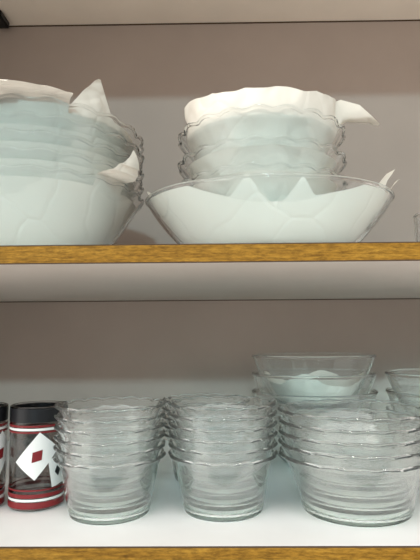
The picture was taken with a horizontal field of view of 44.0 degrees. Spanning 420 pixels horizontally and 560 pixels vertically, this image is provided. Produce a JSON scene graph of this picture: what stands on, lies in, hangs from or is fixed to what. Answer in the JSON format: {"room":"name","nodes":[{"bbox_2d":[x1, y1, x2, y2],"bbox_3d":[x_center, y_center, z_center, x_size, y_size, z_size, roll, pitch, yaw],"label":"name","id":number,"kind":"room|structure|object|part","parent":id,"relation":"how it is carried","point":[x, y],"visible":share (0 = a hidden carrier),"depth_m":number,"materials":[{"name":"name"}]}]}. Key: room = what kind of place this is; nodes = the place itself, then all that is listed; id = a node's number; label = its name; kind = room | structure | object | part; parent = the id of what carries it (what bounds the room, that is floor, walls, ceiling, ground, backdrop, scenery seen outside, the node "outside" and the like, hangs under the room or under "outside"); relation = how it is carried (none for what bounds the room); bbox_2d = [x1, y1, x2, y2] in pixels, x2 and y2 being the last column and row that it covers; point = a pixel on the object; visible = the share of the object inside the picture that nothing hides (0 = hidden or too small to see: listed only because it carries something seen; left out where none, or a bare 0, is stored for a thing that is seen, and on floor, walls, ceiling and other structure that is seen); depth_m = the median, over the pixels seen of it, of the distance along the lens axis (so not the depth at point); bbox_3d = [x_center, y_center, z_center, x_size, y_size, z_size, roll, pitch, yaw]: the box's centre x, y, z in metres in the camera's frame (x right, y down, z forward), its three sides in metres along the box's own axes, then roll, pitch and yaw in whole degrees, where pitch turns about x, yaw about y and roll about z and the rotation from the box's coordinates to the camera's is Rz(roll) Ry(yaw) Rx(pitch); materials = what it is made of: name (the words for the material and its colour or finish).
{"room":"kitchen","nodes":[
{"label":"kitchen","id":0,"kind":"room"},
{"bbox_2d":[0,0,419,440],"bbox_3d":[0.002,0.004,0.720,1.236,1.118,0.510,0,-6,1],"label":"wall","id":1,"kind":"structure","parent":0,"point":[150,59],"depth_m":0.99,"materials":[{"name":"paint"}]},
{"bbox_2d":[0,242,419,301],"bbox_3d":[0.002,0.001,0.726,1.198,0.018,0.481,0,-6,1],"label":"shelf","id":2,"kind":"object","parent":1,"relation":"attached to","point":[323,270],"visible":1,"depth_m":0.55,"materials":[{"name":"white wood"}]},
{"bbox_2d":[0,164,143,245],"bbox_3d":[-0.225,-0.060,0.680,0.274,0.098,0.273,0,-6,-6],"label":"glass bowl","id":3,"kind":"object","parent":2,"relation":"on","point":[39,205],"visible":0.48,"depth_m":0.59,"materials":[{"name":"white"}]},
{"bbox_2d":[0,145,143,194],"bbox_3d":[-0.225,-0.080,0.682,0.274,0.098,0.273,3,-7,-27],"label":"glass bowl","id":4,"kind":"object","parent":3,"relation":"on","point":[47,158],"visible":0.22,"depth_m":0.57,"materials":[{"name":"white"}]},
{"bbox_2d":[0,128,143,179],"bbox_3d":[-0.225,-0.099,0.684,0.274,0.098,0.273,-3,-7,22],"label":"glass bowl","id":5,"kind":"object","parent":4,"relation":"on","point":[8,136],"visible":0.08,"depth_m":0.57,"materials":[{"name":"white"}]},
{"bbox_2d":[0,111,143,166],"bbox_3d":[-0.225,-0.118,0.687,0.274,0.098,0.273,4,-8,-35],"label":"glass bowl","id":6,"kind":"object","parent":5,"relation":"on","point":[23,121],"visible":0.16,"depth_m":0.58,"materials":[{"name":"white"}]},
{"bbox_2d":[0,93,143,153],"bbox_3d":[-0.225,-0.138,0.689,0.274,0.098,0.273,1,-7,-14],"label":"glass bowl","id":7,"kind":"object","parent":6,"relation":"on","point":[9,102],"visible":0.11,"depth_m":0.58,"materials":[{"name":"white"}]},
{"bbox_2d":[0,79,72,103],"bbox_3d":[-0.235,-0.147,0.671,0.267,0.096,0.285,0,-6,1],"label":"paper towel","id":8,"kind":"object","parent":7,"relation":"in","point":[27,89],"visible":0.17,"depth_m":0.56,"materials":[{"name":"white paper"}]},
{"bbox_2d":[71,79,110,113],"bbox_3d":[-0.225,-0.172,0.692,0.240,0.110,0.240,0,-6,1],"label":"paper towel","id":9,"kind":"object","parent":7,"relation":"in","point":[93,96],"visible":0.06,"depth_m":0.61,"materials":[{"name":"white paper"}]},
{"bbox_2d":[97,150,138,183],"bbox_3d":[-0.215,-0.079,0.682,0.268,0.119,0.249,0,-6,1],"label":"paper towel","id":10,"kind":"object","parent":3,"relation":"in","point":[126,172],"visible":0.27,"depth_m":0.60,"materials":[{"name":"white paper"}]},
{"bbox_2d":[145,173,394,243],"bbox_3d":[0.073,-0.058,0.647,0.312,0.082,0.235,0,-6,1],"label":"serving bowl","id":11,"kind":"object","parent":2,"relation":"on","point":[260,207],"visible":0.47,"depth_m":0.56,"materials":[{"name":"white"}]},
{"bbox_2d":[181,161,343,182],"bbox_3d":[0.065,-0.071,0.649,0.209,0.088,0.209,-1,-6,4],"label":"glass bowl","id":12,"kind":"object","parent":11,"relation":"in","point":[249,167],"visible":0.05,"depth_m":0.56,"materials":[{"name":"white"}]},
{"bbox_2d":[178,135,346,178],"bbox_3d":[0.065,-0.100,0.652,0.209,0.088,0.209,0,-6,0],"label":"glass bowl","id":13,"kind":"object","parent":12,"relation":"on","point":[261,149],"visible":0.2,"depth_m":0.57,"materials":[{"name":"white"}]},
{"bbox_2d":[178,104,345,153],"bbox_3d":[0.065,-0.135,0.656,0.209,0.088,0.209,-2,-7,16],"label":"glass bowl","id":14,"kind":"object","parent":13,"relation":"on","point":[265,120],"visible":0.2,"depth_m":0.58,"materials":[{"name":"white"}]},
{"bbox_2d":[184,86,378,125],"bbox_3d":[0.071,-0.177,0.656,0.192,0.132,0.210,6,-9,-44],"label":"paper towel","id":15,"kind":"object","parent":14,"relation":"in","point":[214,103],"visible":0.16,"depth_m":0.59,"materials":[{"name":"white paper"}]},
{"bbox_2d":[147,170,397,194],"bbox_3d":[0.078,-0.074,0.644,0.312,0.093,0.203,0,-6,1],"label":"paper towel","id":16,"kind":"object","parent":11,"relation":"on","point":[386,177],"visible":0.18,"depth_m":0.59,"materials":[{"name":"white paper"}]},
{"bbox_2d":[413,212,419,241],"bbox_3d":[0.328,-0.052,0.737,0.070,0.086,0.070,0,-6,1],"label":"drinking glass","id":17,"kind":"object","parent":2,"relation":"on","point":[416,217],"visible":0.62,"depth_m":0.74,"materials":[{"name":"white"}]},
{"bbox_2d":[0,440,419,559],"bbox_3d":[0.003,0.271,0.696,1.198,0.018,0.481,0,-6,1],"label":"shelf","id":18,"kind":"object","parent":1,"relation":"attached to","point":[283,530],"visible":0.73,"depth_m":0.49,"materials":[{"name":"white wood"}]},
{"bbox_2d":[0,402,8,505],"bbox_3d":[-0.259,0.195,0.579,0.062,0.110,0.062,0,-6,1],"label":"drinking glass","id":19,"kind":"object","parent":18,"relation":"on","point":[4,407],"visible":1,"depth_m":0.58,"materials":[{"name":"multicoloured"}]},
{"bbox_2d":[8,401,63,511],"bbox_3d":[-0.194,0.196,0.586,0.062,0.110,0.062,0,-6,1],"label":"drinking glass","id":20,"kind":"object","parent":18,"relation":"on","point":[35,480],"visible":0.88,"depth_m":0.56,"materials":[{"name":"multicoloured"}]},
{"bbox_2d":[53,448,165,524],"bbox_3d":[-0.106,0.215,0.554,0.117,0.062,0.117,1,-7,-12],"label":"glass bowl","id":21,"kind":"object","parent":18,"relation":"on","point":[118,494],"visible":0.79,"depth_m":0.51,"materials":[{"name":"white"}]},
{"bbox_2d":[53,439,164,465],"bbox_3d":[-0.106,0.205,0.555,0.117,0.062,0.117,-6,-8,41],"label":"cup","id":22,"kind":"object","parent":21,"relation":"on","point":[138,456],"visible":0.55,"depth_m":0.51,"materials":[{"name":"white"}]},
{"bbox_2d":[53,429,165,454],"bbox_3d":[-0.107,0.195,0.556,0.117,0.062,0.117,0,-6,-4],"label":"cup","id":23,"kind":"object","parent":22,"relation":"on","point":[138,445],"visible":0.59,"depth_m":0.51,"materials":[{"name":"white"}]},
{"bbox_2d":[54,418,165,443],"bbox_3d":[-0.107,0.184,0.558,0.117,0.062,0.117,1,-7,-12],"label":"cup","id":24,"kind":"object","parent":23,"relation":"on","point":[82,437],"visible":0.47,"depth_m":0.51,"materials":[{"name":"white"}]},
{"bbox_2d":[54,409,165,432],"bbox_3d":[-0.107,0.173,0.559,0.117,0.062,0.117,-6,-8,39],"label":"cup","id":25,"kind":"object","parent":24,"relation":"on","point":[112,426],"visible":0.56,"depth_m":0.51,"materials":[{"name":"white"}]},
{"bbox_2d":[54,396,165,421],"bbox_3d":[-0.107,0.163,0.560,0.117,0.062,0.117,5,-9,-42],"label":"cup","id":26,"kind":"object","parent":25,"relation":"on","point":[110,408],"visible":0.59,"depth_m":0.55,"materials":[{"name":"white"}]},
{"bbox_2d":[165,430,178,481],"bbox_3d":[-0.004,0.229,0.685,0.117,0.062,0.117,-5,-8,37],"label":"cup","id":27,"kind":"object","parent":18,"relation":"on","point":[167,436],"visible":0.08,"depth_m":0.67,"materials":[{"name":"white"}]},
{"bbox_2d":[163,421,172,434],"bbox_3d":[-0.004,0.219,0.686,0.117,0.062,0.117,-1,-6,9],"label":"cup","id":28,"kind":"object","parent":27,"relation":"on","point":[166,426],"visible":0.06,"depth_m":0.66,"materials":[{"name":"white"}]},
{"bbox_2d":[162,413,172,426],"bbox_3d":[-0.004,0.208,0.687,0.117,0.062,0.117,-3,-7,23],"label":"cup","id":29,"kind":"object","parent":28,"relation":"on","point":[165,417],"visible":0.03,"depth_m":0.67,"materials":[{"name":"white"}]},
{"bbox_2d":[162,405,172,418],"bbox_3d":[-0.004,0.198,0.689,0.117,0.062,0.117,5,-8,-39],"label":"cup","id":30,"kind":"object","parent":29,"relation":"on","point":[164,407],"visible":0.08,"depth_m":0.68,"materials":[{"name":"white"}]},
{"bbox_2d":[162,393,245,409],"bbox_3d":[-0.004,0.187,0.690,0.117,0.062,0.117,-3,-7,23],"label":"cup","id":31,"kind":"object","parent":30,"relation":"on","point":[167,399],"visible":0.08,"depth_m":0.74,"materials":[{"name":"white"}]},
{"bbox_2d":[168,449,277,521],"bbox_3d":[0.014,0.215,0.560,0.117,0.062,0.117,-5,-8,35],"label":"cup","id":32,"kind":"object","parent":18,"relation":"on","point":[218,492],"visible":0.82,"depth_m":0.52,"materials":[{"name":"white"}]},
{"bbox_2d":[168,438,277,463],"bbox_3d":[0.014,0.205,0.562,0.117,0.062,0.117,0,-6,-1],"label":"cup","id":33,"kind":"object","parent":32,"relation":"on","point":[258,454],"visible":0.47,"depth_m":0.52,"materials":[{"name":"white"}]},
{"bbox_2d":[169,428,277,452],"bbox_3d":[0.014,0.194,0.563,0.117,0.062,0.117,-2,-7,16],"label":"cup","id":34,"kind":"object","parent":33,"relation":"on","point":[259,443],"visible":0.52,"depth_m":0.52,"materials":[{"name":"white"}]},
{"bbox_2d":[168,419,276,441],"bbox_3d":[0.014,0.184,0.564,0.117,0.062,0.117,-2,-7,13],"label":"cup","id":35,"kind":"object","parent":34,"relation":"on","point":[261,432],"visible":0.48,"depth_m":0.52,"materials":[{"name":"white"}]},
{"bbox_2d":[168,409,276,430],"bbox_3d":[0.014,0.173,0.565,0.117,0.062,0.117,4,-8,-34],"label":"cup","id":36,"kind":"object","parent":35,"relation":"on","point":[181,421],"visible":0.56,"depth_m":0.52,"materials":[{"name":"white"}]},
{"bbox_2d":[168,395,275,419],"bbox_3d":[0.014,0.163,0.566,0.117,0.062,0.117,1,-7,-16],"label":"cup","id":37,"kind":"object","parent":36,"relation":"on","point":[213,407],"visible":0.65,"depth_m":0.55,"materials":[{"name":"white"}]},
{"bbox_2d":[272,414,286,462],"bbox_3d":[0.154,0.228,0.763,0.182,0.080,0.182,-4,-7,26],"label":"glass mixing bowl","id":38,"kind":"object","parent":18,"relation":"on","point":[278,424],"visible":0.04,"depth_m":0.71,"materials":[{"name":"white"}]},
{"bbox_2d":[252,387,377,414],"bbox_3d":[0.154,0.202,0.766,0.182,0.080,0.182,-5,-8,38],"label":"glass mixing bowl","id":39,"kind":"object","parent":38,"relation":"on","point":[280,399],"visible":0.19,"depth_m":0.70,"materials":[{"name":"white"}]},
{"bbox_2d":[252,370,376,395],"bbox_3d":[0.154,0.176,0.769,0.182,0.080,0.182,3,-7,-25],"label":"glass mixing bowl","id":40,"kind":"object","parent":39,"relation":"on","point":[270,384],"visible":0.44,"depth_m":0.70,"materials":[{"name":"white"}]},
{"bbox_2d":[251,352,376,375],"bbox_3d":[0.153,0.150,0.772,0.182,0.080,0.182,2,-7,-20],"label":"glass mixing bowl","id":41,"kind":"object","parent":40,"relation":"on","point":[304,363],"visible":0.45,"depth_m":0.70,"materials":[{"name":"white"}]},
{"bbox_2d":[279,446,419,527],"bbox_3d":[0.155,0.214,0.556,0.162,0.062,0.160,-3,-7,20],"label":"bowl","id":42,"kind":"object","parent":18,"relation":"on","point":[364,498],"visible":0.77,"depth_m":0.50,"materials":[{"name":"white"}]},
{"bbox_2d":[278,435,419,469],"bbox_3d":[0.155,0.203,0.557,0.162,0.062,0.160,-4,-7,27],"label":"bowl","id":43,"kind":"object","parent":42,"relation":"on","point":[321,459],"visible":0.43,"depth_m":0.49,"materials":[{"name":"white"}]},
{"bbox_2d":[278,425,419,456],"bbox_3d":[0.155,0.191,0.558,0.162,0.062,0.160,2,-7,-21],"label":"bowl","id":44,"kind":"object","parent":43,"relation":"on","point":[329,447],"visible":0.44,"depth_m":0.49,"materials":[{"name":"white"}]},
{"bbox_2d":[278,415,419,443],"bbox_3d":[0.155,0.180,0.559,0.162,0.062,0.160,0,-6,-5],"label":"bowl","id":45,"kind":"object","parent":44,"relation":"on","point":[334,435],"visible":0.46,"depth_m":0.49,"materials":[{"name":"white"}]},
{"bbox_2d":[278,399,419,431],"bbox_3d":[0.155,0.168,0.561,0.160,0.062,0.162,-4,-8,32],"label":"bowl","id":46,"kind":"object","parent":45,"relation":"on","point":[342,414],"visible":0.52,"depth_m":0.59,"materials":[{"name":"white"}]},
{"bbox_3d":[0.349,0.224,0.741,0.183,0.080,0.183,-5,-8,35],"label":"glass mixing bowl","id":47,"kind":"object","parent":18,"relation":"on","visible":0},
{"bbox_2d":[385,387,419,406],"bbox_3d":[0.348,0.198,0.744,0.182,0.080,0.182,-5,-8,34],"label":"glass mixing bowl","id":48,"kind":"object","parent":47,"relation":"on","point":[404,398],"visible":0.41,"depth_m":0.71,"materials":[{"name":"white"}]},
{"bbox_2d":[384,368,419,394],"bbox_3d":[0.348,0.172,0.747,0.182,0.080,0.182,4,-7,-32],"label":"glass mixing bowl","id":49,"kind":"object","parent":48,"relation":"on","point":[400,380],"visible":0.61,"depth_m":0.72,"materials":[{"name":"white"}]},
{"bbox_3d":[-0.002,-0.543,0.777,1.200,0.018,0.502,0,-6,1],"label":"panel","id":50,"kind":"part","parent":1,"relation":"part of","materials":[{"name":"white paint"}]}
]}

